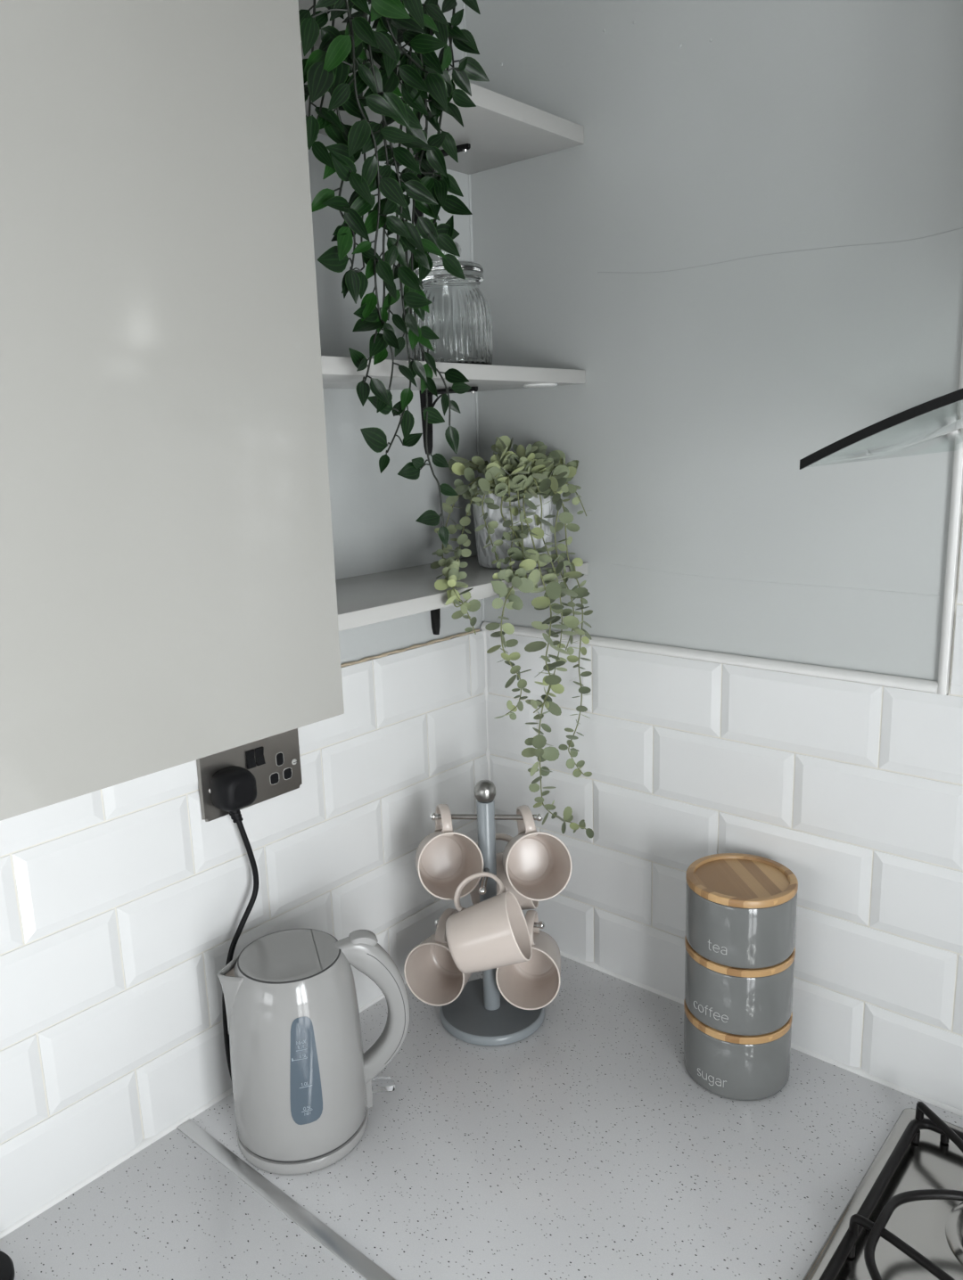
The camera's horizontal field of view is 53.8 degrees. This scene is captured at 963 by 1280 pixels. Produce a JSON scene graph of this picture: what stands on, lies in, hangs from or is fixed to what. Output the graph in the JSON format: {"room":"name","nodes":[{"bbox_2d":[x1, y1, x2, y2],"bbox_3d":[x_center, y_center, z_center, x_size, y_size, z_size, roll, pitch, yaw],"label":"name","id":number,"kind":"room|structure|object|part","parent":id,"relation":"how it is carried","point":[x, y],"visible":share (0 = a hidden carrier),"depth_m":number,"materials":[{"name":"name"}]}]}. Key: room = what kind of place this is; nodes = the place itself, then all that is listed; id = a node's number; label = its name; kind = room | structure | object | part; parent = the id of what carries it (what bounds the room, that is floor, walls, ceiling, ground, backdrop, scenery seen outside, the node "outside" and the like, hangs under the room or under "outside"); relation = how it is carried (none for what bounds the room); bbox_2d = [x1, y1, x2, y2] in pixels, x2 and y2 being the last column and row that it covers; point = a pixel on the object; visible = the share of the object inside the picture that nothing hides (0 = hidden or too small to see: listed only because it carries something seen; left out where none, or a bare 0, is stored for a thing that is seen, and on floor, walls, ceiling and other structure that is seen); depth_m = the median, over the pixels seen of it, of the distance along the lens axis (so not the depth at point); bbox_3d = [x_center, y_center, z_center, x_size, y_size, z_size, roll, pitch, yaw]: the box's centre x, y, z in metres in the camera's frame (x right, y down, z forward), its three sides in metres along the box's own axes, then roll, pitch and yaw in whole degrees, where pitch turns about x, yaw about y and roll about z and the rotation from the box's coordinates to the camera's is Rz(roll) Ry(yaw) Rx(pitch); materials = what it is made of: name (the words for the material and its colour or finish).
{"room":"kitchen","nodes":[
{"label":"kitchen","id":0,"kind":"room"},
{"bbox_2d":[0,0,488,1231],"bbox_3d":[-1.393,0.546,0.010,0.105,2.420,4.400,8,16,40],"label":"wall","id":1,"kind":"structure","parent":0,"point":[122,908],"depth_m":1.17,"materials":[{"name":"tile"}]},
{"bbox_2d":[0,0,344,820],"bbox_3d":[-0.419,-0.260,0.699,0.322,0.722,0.500,8,16,40],"label":"upper cabinet","id":2,"kind":"object","parent":1,"relation":"attached to","point":[168,599],"visible":1,"depth_m":0.68,"materials":[{"name":"grey"}]},
{"bbox_2d":[0,979,406,1238],"bbox_3d":[-0.693,0.673,0.779,0.008,0.006,2.200,8,16,40],"label":"trim","id":3,"kind":"structure","parent":1,"relation":"attached to","point":[146,1142],"depth_m":1.09,"materials":[{"name":"white plastic"}]},
{"bbox_2d":[196,728,302,821],"bbox_3d":[-0.282,0.162,1.168,0.014,0.086,0.147,8,16,40],"label":"double socket","id":4,"kind":"object","parent":1,"relation":"attached to","point":[274,761],"visible":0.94,"depth_m":1.18,"materials":[{"name":"grey metal"}]},
{"bbox_2d":[245,749,256,769],"bbox_3d":[-0.282,0.146,1.159,0.006,0.022,0.011,8,16,40],"label":"rocker switch","id":5,"kind":"object","parent":4,"relation":"attached to","point":[250,755],"depth_m":1.16,"materials":[{"name":"black plastic"}]},
{"bbox_2d":[254,746,265,765],"bbox_3d":[-0.273,0.143,1.169,0.006,0.022,0.011,8,16,40],"label":"rocker switch","id":6,"kind":"object","parent":4,"relation":"attached to","point":[259,751],"depth_m":1.17,"materials":[{"name":"black plastic"}]},
{"bbox_2d":[340,628,479,666],"bbox_3d":[-0.234,0.048,1.217,0.005,0.006,0.708,8,16,40],"label":"trim","id":7,"kind":"structure","parent":1,"relation":"attached to","point":[478,629],"depth_m":1.36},
{"bbox_2d":[300,25,583,227],"bbox_3d":[-0.121,-0.571,1.094,0.198,0.110,0.550,8,16,40],"label":"wall shelf","id":8,"kind":"object","parent":1,"relation":"attached to","point":[501,130],"visible":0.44,"depth_m":1.17,"materials":[{"name":"white wood"}]},
{"bbox_2d":[297,0,346,31],"bbox_3d":[-0.198,-0.658,0.989,0.128,0.111,0.128,8,16,40],"label":"pot","id":9,"kind":"object","parent":8,"relation":"on","point":[304,4],"depth_m":0.95,"materials":[{"name":"grey"}]},
{"bbox_2d":[297,0,489,548],"bbox_3d":[-0.145,-0.404,0.965,0.268,0.635,0.236,3,13,22],"label":"trailing vine","id":10,"kind":"object","parent":8,"relation":"on","point":[346,40],"visible":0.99,"depth_m":0.92,"materials":[{"name":"green plant"}]},
{"bbox_3d":[-0.162,-0.585,0.894,0.021,0.249,0.127,-4,12,-9],"label":"stem","id":11,"kind":"part","parent":10,"relation":"part of","materials":[{"name":"green plant"}]},
{"bbox_3d":[-0.148,-0.588,0.886,0.035,0.240,0.148,-4,12,-9],"label":"stem","id":12,"kind":"part","parent":10,"relation":"part of","materials":[{"name":"black"}]},
{"bbox_3d":[-0.138,-0.534,0.914,0.035,0.359,0.126,-5,12,-14],"label":"stem","id":13,"kind":"part","parent":10,"relation":"part of","materials":[{"name":"black"}]},
{"bbox_3d":[-0.146,-0.476,0.904,0.141,0.467,0.101,8,16,40],"label":"stem","id":14,"kind":"part","parent":10,"relation":"part of","materials":[{"name":"black"}]},
{"bbox_3d":[-0.122,-0.543,0.939,0.043,0.352,0.100,-6,13,-20],"label":"stem","id":15,"kind":"part","parent":10,"relation":"part of","materials":[{"name":"black"}]},
{"bbox_3d":[-0.126,-0.488,0.934,0.120,0.458,0.056,8,16,40],"label":"stem","id":16,"kind":"part","parent":10,"relation":"part of","materials":[{"name":"black"}]},
{"bbox_3d":[-0.114,-0.516,0.921,0.055,0.397,0.145,-8,13,-26],"label":"stem","id":17,"kind":"part","parent":10,"relation":"part of","materials":[{"name":"black"}]},
{"bbox_3d":[-0.104,-0.457,0.958,0.119,0.529,0.061,3,13,22],"label":"stem","id":18,"kind":"part","parent":10,"relation":"part of","materials":[{"name":"black"}]},
{"bbox_3d":[-0.110,-0.629,0.919,0.132,0.176,0.086,8,16,40],"label":"stem","id":19,"kind":"part","parent":10,"relation":"part of","materials":[{"name":"black"}]},
{"bbox_3d":[-0.103,-0.420,0.984,0.098,0.612,0.047,0,12,8],"label":"stem","id":20,"kind":"part","parent":10,"relation":"part of","materials":[{"name":"black"}]},
{"bbox_3d":[-0.105,-0.591,0.935,0.118,0.258,0.050,1,12,15],"label":"stem","id":21,"kind":"part","parent":10,"relation":"part of","materials":[{"name":"green plant"}]},
{"bbox_3d":[-0.086,-0.481,1.000,0.109,0.502,0.064,8,16,40],"label":"stem","id":22,"kind":"part","parent":10,"relation":"part of","materials":[{"name":"green plant"}]},
{"bbox_3d":[-0.080,-0.567,0.986,0.119,0.328,0.069,8,16,40],"label":"stem","id":23,"kind":"part","parent":10,"relation":"part of","materials":[{"name":"green plant"}]},
{"bbox_3d":[-0.088,-0.646,0.956,0.127,0.161,0.035,-1,12,3],"label":"stem","id":24,"kind":"part","parent":10,"relation":"part of","materials":[{"name":"green plant"}]},
{"bbox_2d":[320,355,585,454],"bbox_3d":[-0.111,-0.276,1.157,0.198,0.106,0.550,8,16,40],"label":"wall shelf","id":25,"kind":"object","parent":1,"relation":"attached to","point":[337,372],"visible":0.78,"depth_m":1.16,"materials":[{"name":"white wood"}]},
{"bbox_2d":[411,241,492,364],"bbox_3d":[-0.039,-0.420,1.195,0.103,0.154,0.103,-11,15,-37],"label":"glass jar","id":26,"kind":"object","parent":25,"relation":"on","point":[459,315],"visible":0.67,"depth_m":1.16,"materials":[{"name":"clear glass"}]},
{"bbox_3d":[-0.041,-0.472,1.184,0.085,0.048,0.085,8,16,40],"label":"lid","id":27,"kind":"part","parent":26,"relation":"part of","materials":[{"name":"clear glass"}]},
{"bbox_2d":[335,555,588,634],"bbox_3d":[-0.102,-0.020,1.211,0.200,0.106,0.550,8,16,40],"label":"wall shelf","id":28,"kind":"object","parent":1,"relation":"attached to","point":[367,599],"visible":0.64,"depth_m":1.16,"materials":[{"name":"white wood"}]},
{"bbox_2d":[430,435,593,837],"bbox_3d":[0.001,0.018,1.284,0.228,0.576,0.314,8,16,40],"label":"eucalyptus","id":29,"kind":"object","parent":28,"relation":"on","point":[512,506],"visible":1,"depth_m":1.26,"materials":[{"name":"green plant"}]},
{"bbox_3d":[-0.025,-0.119,1.216,0.093,0.191,0.253,0,12,10],"label":"stem","id":30,"kind":"part","parent":29,"relation":"part of","materials":[{"name":"green plant"}]},
{"bbox_3d":[-0.019,-0.140,1.214,0.147,0.155,0.207,8,16,40],"label":"stem","id":31,"kind":"part","parent":29,"relation":"part of","materials":[{"name":"green plant"}]},
{"bbox_3d":[0.014,-0.158,1.240,0.030,0.129,0.124,-1,12,4],"label":"stem","id":32,"kind":"part","parent":29,"relation":"part of","materials":[{"name":"green plant"}]},
{"bbox_3d":[0.039,-0.150,1.239,0.009,0.148,0.120,-2,12,0],"label":"stem","id":33,"kind":"part","parent":29,"relation":"part of","materials":[{"name":"green plant"}]},
{"bbox_3d":[0.041,-0.069,1.242,0.029,0.306,0.149,-1,12,4],"label":"stem","id":34,"kind":"part","parent":29,"relation":"part of","materials":[{"name":"green plant"}]},
{"bbox_3d":[0.045,-0.234,1.307,0.145,0.057,0.105,8,16,40],"label":"stem","id":35,"kind":"part","parent":29,"relation":"part of","materials":[{"name":"green plant"}]},
{"bbox_3d":[0.051,-0.153,1.248,0.006,0.145,0.101,-3,12,-4],"label":"stem","id":36,"kind":"part","parent":29,"relation":"part of","materials":[{"name":"green plant"}]},
{"bbox_3d":[0.084,-0.070,1.269,0.048,0.317,0.103,-2,12,-3],"label":"stem","id":37,"kind":"part","parent":29,"relation":"part of","materials":[{"name":"green plant"}]},
{"bbox_3d":[0.085,-0.110,1.282,0.075,0.249,0.035,3,13,22],"label":"stem","id":38,"kind":"part","parent":29,"relation":"part of","materials":[{"name":"green plant"}]},
{"bbox_3d":[0.086,0.027,1.316,0.075,0.527,0.108,8,16,40],"label":"stem","id":39,"kind":"part","parent":29,"relation":"part of","materials":[{"name":"green plant"}]},
{"bbox_3d":[0.104,-0.202,1.290,0.081,0.071,0.047,-7,13,-24],"label":"stem","id":40,"kind":"part","parent":29,"relation":"part of","materials":[{"name":"green plant"}]},
{"bbox_3d":[0.101,-0.019,1.321,0.070,0.439,0.046,8,16,40],"label":"stem","id":41,"kind":"part","parent":29,"relation":"part of","materials":[{"name":"green plant"}]},
{"bbox_2d":[472,486,553,568],"bbox_3d":[0.045,-0.163,1.327,0.115,0.115,0.115,8,16,40],"label":"pot","id":42,"kind":"object","parent":28,"relation":"on","point":[516,501],"depth_m":1.27,"materials":[{"name":"white ceramic"}]},
{"bbox_2d":[462,1,484,620],"bbox_3d":[-0.013,-0.519,1.383,0.004,0.999,0.004,8,16,40],"label":"trim","id":43,"kind":"structure","parent":1,"relation":"attached to","point":[463,4],"depth_m":1.37,"materials":[{"name":"paint"}]},
{"bbox_2d":[481,630,490,780],"bbox_3d":[0.012,0.232,1.537,0.008,0.507,0.008,-8,13,-26],"label":"trim","id":44,"kind":"structure","parent":1,"relation":"attached to","point":[486,692],"depth_m":1.50,"materials":[{"name":"white plastic"}]},
{"bbox_2d":[465,0,962,1110],"bbox_3d":[0.665,0.260,1.036,1.653,2.420,0.105,8,16,40],"label":"wall","id":45,"kind":"structure","parent":0,"point":[749,254],"depth_m":1.16,"materials":[{"name":"paint"}]},
{"bbox_2d":[480,621,937,693],"bbox_3d":[0.255,0.016,1.268,0.666,0.012,0.010,8,16,40],"label":"trim","id":46,"kind":"structure","parent":45,"relation":"attached to","point":[841,674],"depth_m":1.19,"materials":[{"name":"ceramic"}]},
{"bbox_2d":[559,951,962,1116],"bbox_3d":[0.605,0.564,1.093,1.550,0.006,0.008,8,16,40],"label":"trim","id":47,"kind":"structure","parent":45,"relation":"attached to","point":[857,1070],"depth_m":1.22,"materials":[{"name":"white plastic"}]},
{"bbox_2d":[799,388,962,469],"bbox_3d":[0.584,-0.493,0.579,0.603,0.747,0.407,8,16,40],"label":"hood","id":48,"kind":"object","parent":45,"relation":"attached to","point":[871,454],"visible":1,"depth_m":0.69,"materials":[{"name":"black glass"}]},
{"bbox_2d":[936,326,962,695],"bbox_3d":[0.498,-0.338,0.968,0.012,0.814,0.010,8,16,40],"label":"trim","id":49,"kind":"structure","parent":45,"relation":"attached to","point":[955,502],"depth_m":1.02,"materials":[{"name":"metal"}]},
{"bbox_3d":[-0.729,1.871,-0.254,1.750,0.100,4.400,8,16,40],"label":"floor","id":50,"kind":"structure","parent":0,"visible":0},
{"bbox_3d":[-0.529,1.187,0.610,0.567,0.862,1.180,8,16,40],"label":"base cabinet","id":51,"kind":"object","parent":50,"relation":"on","visible":0},
{"bbox_2d":[0,1119,395,1279],"bbox_3d":[-0.658,0.780,0.376,0.602,0.040,1.614,8,16,40],"label":"countertop","id":52,"kind":"structure","parent":51,"relation":"on","point":[170,1210],"depth_m":0.99,"materials":[{"name":"grey stone"}]},
{"bbox_2d":[0,1250,14,1279],"bbox_3d":[-0.492,0.626,0.908,0.082,0.031,0.082,8,16,40],"label":"tub","id":53,"kind":"object","parent":52,"relation":"on","point":[6,1264],"visible":1,"depth_m":0.92,"materials":[{"name":"black plastic"}]},
{"bbox_3d":[-0.136,0.620,0.959,0.593,0.003,0.018,8,16,40],"label":"joint strip","id":54,"kind":"part","parent":52,"relation":"part of","materials":[{"name":"silver metal"}]},
{"bbox_3d":[0.658,1.112,0.785,0.890,0.862,0.567,8,16,40],"label":"base cabinet","id":55,"kind":"object","parent":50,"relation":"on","visible":0},
{"bbox_2d":[190,955,962,1279],"bbox_3d":[0.414,0.638,0.881,1.548,0.038,0.596,8,16,40],"label":"countertop","id":56,"kind":"structure","parent":55,"relation":"on","point":[585,1145],"depth_m":1.08,"materials":[{"name":"grey stone"}]},
{"bbox_2d":[217,928,410,1174],"bbox_3d":[-0.202,0.463,1.125,0.158,0.240,0.196,8,16,40],"label":"electric kettle","id":57,"kind":"object","parent":56,"relation":"on","point":[304,1083],"visible":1,"depth_m":1.06,"materials":[{"name":"grey plastic"}]},
{"bbox_3d":[-0.282,0.409,1.078,0.029,0.082,0.055,-6,13,-17],"label":"spout","id":58,"kind":"part","parent":57,"relation":"part of","materials":[{"name":"grey plastic"}]},
{"bbox_2d":[209,765,258,1080],"bbox_3d":[-0.290,0.365,1.157,0.043,0.426,0.069,8,16,40],"label":"power cord","id":59,"kind":"object","parent":57,"relation":"attached to","point":[233,788],"visible":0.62,"depth_m":1.12,"materials":[{"name":"black plastic"}]},
{"bbox_3d":[-0.233,0.361,1.084,0.088,0.004,0.114,-6,13,-17],"label":"lid","id":60,"kind":"part","parent":57,"relation":"part of","materials":[{"name":"grey plastic"}]},
{"bbox_3d":[-0.129,0.439,1.133,0.086,0.191,0.027,-6,13,-17],"label":"handle","id":61,"kind":"part","parent":57,"relation":"part of","materials":[{"name":"grey plastic"}]},
{"bbox_3d":[-0.120,0.542,1.156,0.029,0.013,0.019,-6,13,-17],"label":"switch lever","id":62,"kind":"part","parent":57,"relation":"part of","materials":[{"name":"white plastic"}]},
{"bbox_2d":[429,779,544,1045],"bbox_3d":[0.010,0.360,1.312,0.150,0.350,0.150,8,16,40],"label":"mug tree","id":63,"kind":"object","parent":56,"relation":"on","point":[480,1015],"visible":0.78,"depth_m":1.30,"materials":[{"name":"grey paint"}]},
{"bbox_3d":[-0.065,0.241,1.293,0.012,0.010,0.010,-1,12,6],"label":"knob","id":64,"kind":"part","parent":63,"relation":"part of","materials":[{"name":"silver metal"}]},
{"bbox_2d":[403,908,472,1006],"bbox_3d":[-0.054,0.441,1.345,0.089,0.122,0.098,2,13,17],"label":"mug","id":65,"kind":"object","parent":63,"relation":"hanging from","point":[431,974],"visible":0.69,"depth_m":1.35,"materials":[{"name":"beige ceramic"}]},
{"bbox_3d":[-0.047,0.403,1.341,0.020,0.044,0.070,8,6,17],"label":"handle","id":66,"kind":"part","parent":65,"relation":"part of","materials":[{"name":"beige ceramic"}]},
{"bbox_2d":[415,804,483,900],"bbox_3d":[-0.046,0.288,1.298,0.089,0.126,0.106,-3,12,-7],"label":"mug","id":67,"kind":"object","parent":63,"relation":"hanging from","point":[445,857],"visible":0.97,"depth_m":1.33,"materials":[{"name":"beige ceramic"}]},
{"bbox_3d":[-0.052,0.247,1.303,0.020,0.044,0.070,-3,-4,-11],"label":"handle","id":68,"kind":"part","parent":67,"relation":"part of","materials":[{"name":"beige ceramic"}]},
{"bbox_3d":[-0.033,0.240,1.290,0.060,0.007,0.007,-1,12,6],"label":"arm","id":69,"kind":"part","parent":63,"relation":"part of","materials":[{"name":"silver metal"}]},
{"bbox_3d":[0.001,0.325,1.232,0.010,0.010,0.012,-1,12,6],"label":"knob","id":70,"kind":"part","parent":63,"relation":"part of","materials":[{"name":"silver metal"}]},
{"bbox_3d":[0.005,0.319,1.263,0.007,0.007,0.060,-1,12,6],"label":"arm","id":71,"kind":"part","parent":63,"relation":"part of","materials":[{"name":"silver metal"}]},
{"bbox_3d":[0.010,0.367,1.313,0.025,0.309,0.025,8,16,40],"label":"post","id":72,"kind":"part","parent":63,"relation":"part of","materials":[{"name":"grey metal"}]},
{"bbox_2d":[445,871,532,973],"bbox_3d":[0.010,0.367,1.214,0.109,0.117,0.089,1,12,11],"label":"mug","id":73,"kind":"object","parent":63,"relation":"hanging from","point":[492,932],"visible":1,"depth_m":1.18,"materials":[{"name":"beige ceramic"}]},
{"bbox_3d":[-0.004,0.327,1.236,0.070,0.044,0.020,-21,-25,10],"label":"handle","id":74,"kind":"part","parent":73,"relation":"part of","materials":[{"name":"beige ceramic"}]},
{"bbox_2d":[469,833,538,910],"bbox_3d":[0.032,0.336,1.379,0.101,0.123,0.089,0,12,8],"label":"mug","id":75,"kind":"object","parent":63,"relation":"hanging from","point":[524,903],"visible":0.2,"depth_m":1.35,"materials":[{"name":"beige ceramic"}]},
{"bbox_3d":[0.019,0.300,1.364,0.070,0.044,0.020,-12,19,10],"label":"handle","id":76,"kind":"part","parent":75,"relation":"part of","materials":[{"name":"beige ceramic"}]},
{"bbox_3d":[0.045,0.239,1.282,0.060,0.007,0.007,-1,12,6],"label":"arm","id":77,"kind":"part","parent":63,"relation":"part of","materials":[{"name":"silver metal"}]},
{"bbox_2d":[495,910,560,1009],"bbox_3d":[0.071,0.441,1.331,0.089,0.122,0.098,1,12,11],"label":"mug","id":78,"kind":"object","parent":63,"relation":"hanging from","point":[533,984],"visible":0.77,"depth_m":1.34,"materials":[{"name":"beige ceramic"}]},
{"bbox_3d":[0.069,0.402,1.330,0.020,0.044,0.070,0,4,10],"label":"handle","id":79,"kind":"part","parent":78,"relation":"part of","materials":[{"name":"beige ceramic"}]},
{"bbox_2d":[501,804,572,901],"bbox_3d":[0.072,0.289,1.288,0.089,0.126,0.107,-3,12,-5],"label":"mug","id":80,"kind":"object","parent":63,"relation":"hanging from","point":[537,865],"visible":0.98,"depth_m":1.32,"materials":[{"name":"beige ceramic"}]},
{"bbox_3d":[0.060,0.247,1.295,0.020,0.044,0.070,-10,-5,-8],"label":"handle","id":81,"kind":"part","parent":80,"relation":"part of","materials":[{"name":"beige ceramic"}]},
{"bbox_3d":[0.077,0.239,1.279,0.012,0.010,0.010,-1,12,6],"label":"knob","id":82,"kind":"part","parent":63,"relation":"part of","materials":[{"name":"silver metal"}]},
{"bbox_3d":[0.082,0.394,1.312,0.012,0.010,0.010,-1,12,6],"label":"knob","id":83,"kind":"part","parent":63,"relation":"part of","materials":[{"name":"silver metal"}]},
{"bbox_2d":[683,1000,792,1100],"bbox_3d":[0.325,0.506,1.209,0.132,0.088,0.132,8,16,40],"label":"canister","id":84,"kind":"object","parent":56,"relation":"on","point":[731,1066],"visible":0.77,"depth_m":1.15,"materials":[{"name":"grey ceramic"}]},
{"bbox_3d":[0.324,0.468,1.201,0.132,0.009,0.132,8,16,40],"label":"lid","id":85,"kind":"part","parent":84,"relation":"part of","materials":[{"name":"brown wood"}]},
{"bbox_2d":[684,936,795,1035],"bbox_3d":[0.323,0.419,1.190,0.132,0.088,0.132,8,16,40],"label":"canister","id":86,"kind":"object","parent":84,"relation":"on","point":[727,999],"visible":0.66,"depth_m":1.14,"materials":[{"name":"grey ceramic"}]},
{"bbox_3d":[0.321,0.381,1.182,0.132,0.009,0.132,8,16,40],"label":"lid","id":87,"kind":"part","parent":86,"relation":"part of","materials":[{"name":"brown wood"}]},
{"bbox_2d":[685,853,797,968],"bbox_3d":[0.320,0.332,1.172,0.132,0.088,0.132,8,16,40],"label":"canister","id":88,"kind":"object","parent":86,"relation":"on","point":[741,908],"visible":1,"depth_m":1.13,"materials":[{"name":"grey ceramic"}]},
{"bbox_3d":[0.319,0.293,1.164,0.132,0.010,0.132,8,16,40],"label":"lid","id":89,"kind":"part","parent":88,"relation":"part of","materials":[{"name":"brown wood"}]},
{"bbox_2d":[802,1101,962,1279],"bbox_3d":[0.561,0.614,0.757,0.580,0.051,0.510,8,16,40],"label":"gas hob","id":90,"kind":"object","parent":56,"relation":"in","point":[903,1220],"visible":1,"depth_m":0.97,"materials":[{"name":"silver metal"}]},
{"bbox_3d":[0.527,0.595,0.936,0.124,0.014,0.124,8,16,40],"label":"burner","id":91,"kind":"part","parent":90,"relation":"part of","materials":[{"name":"silver metal"}]}
]}

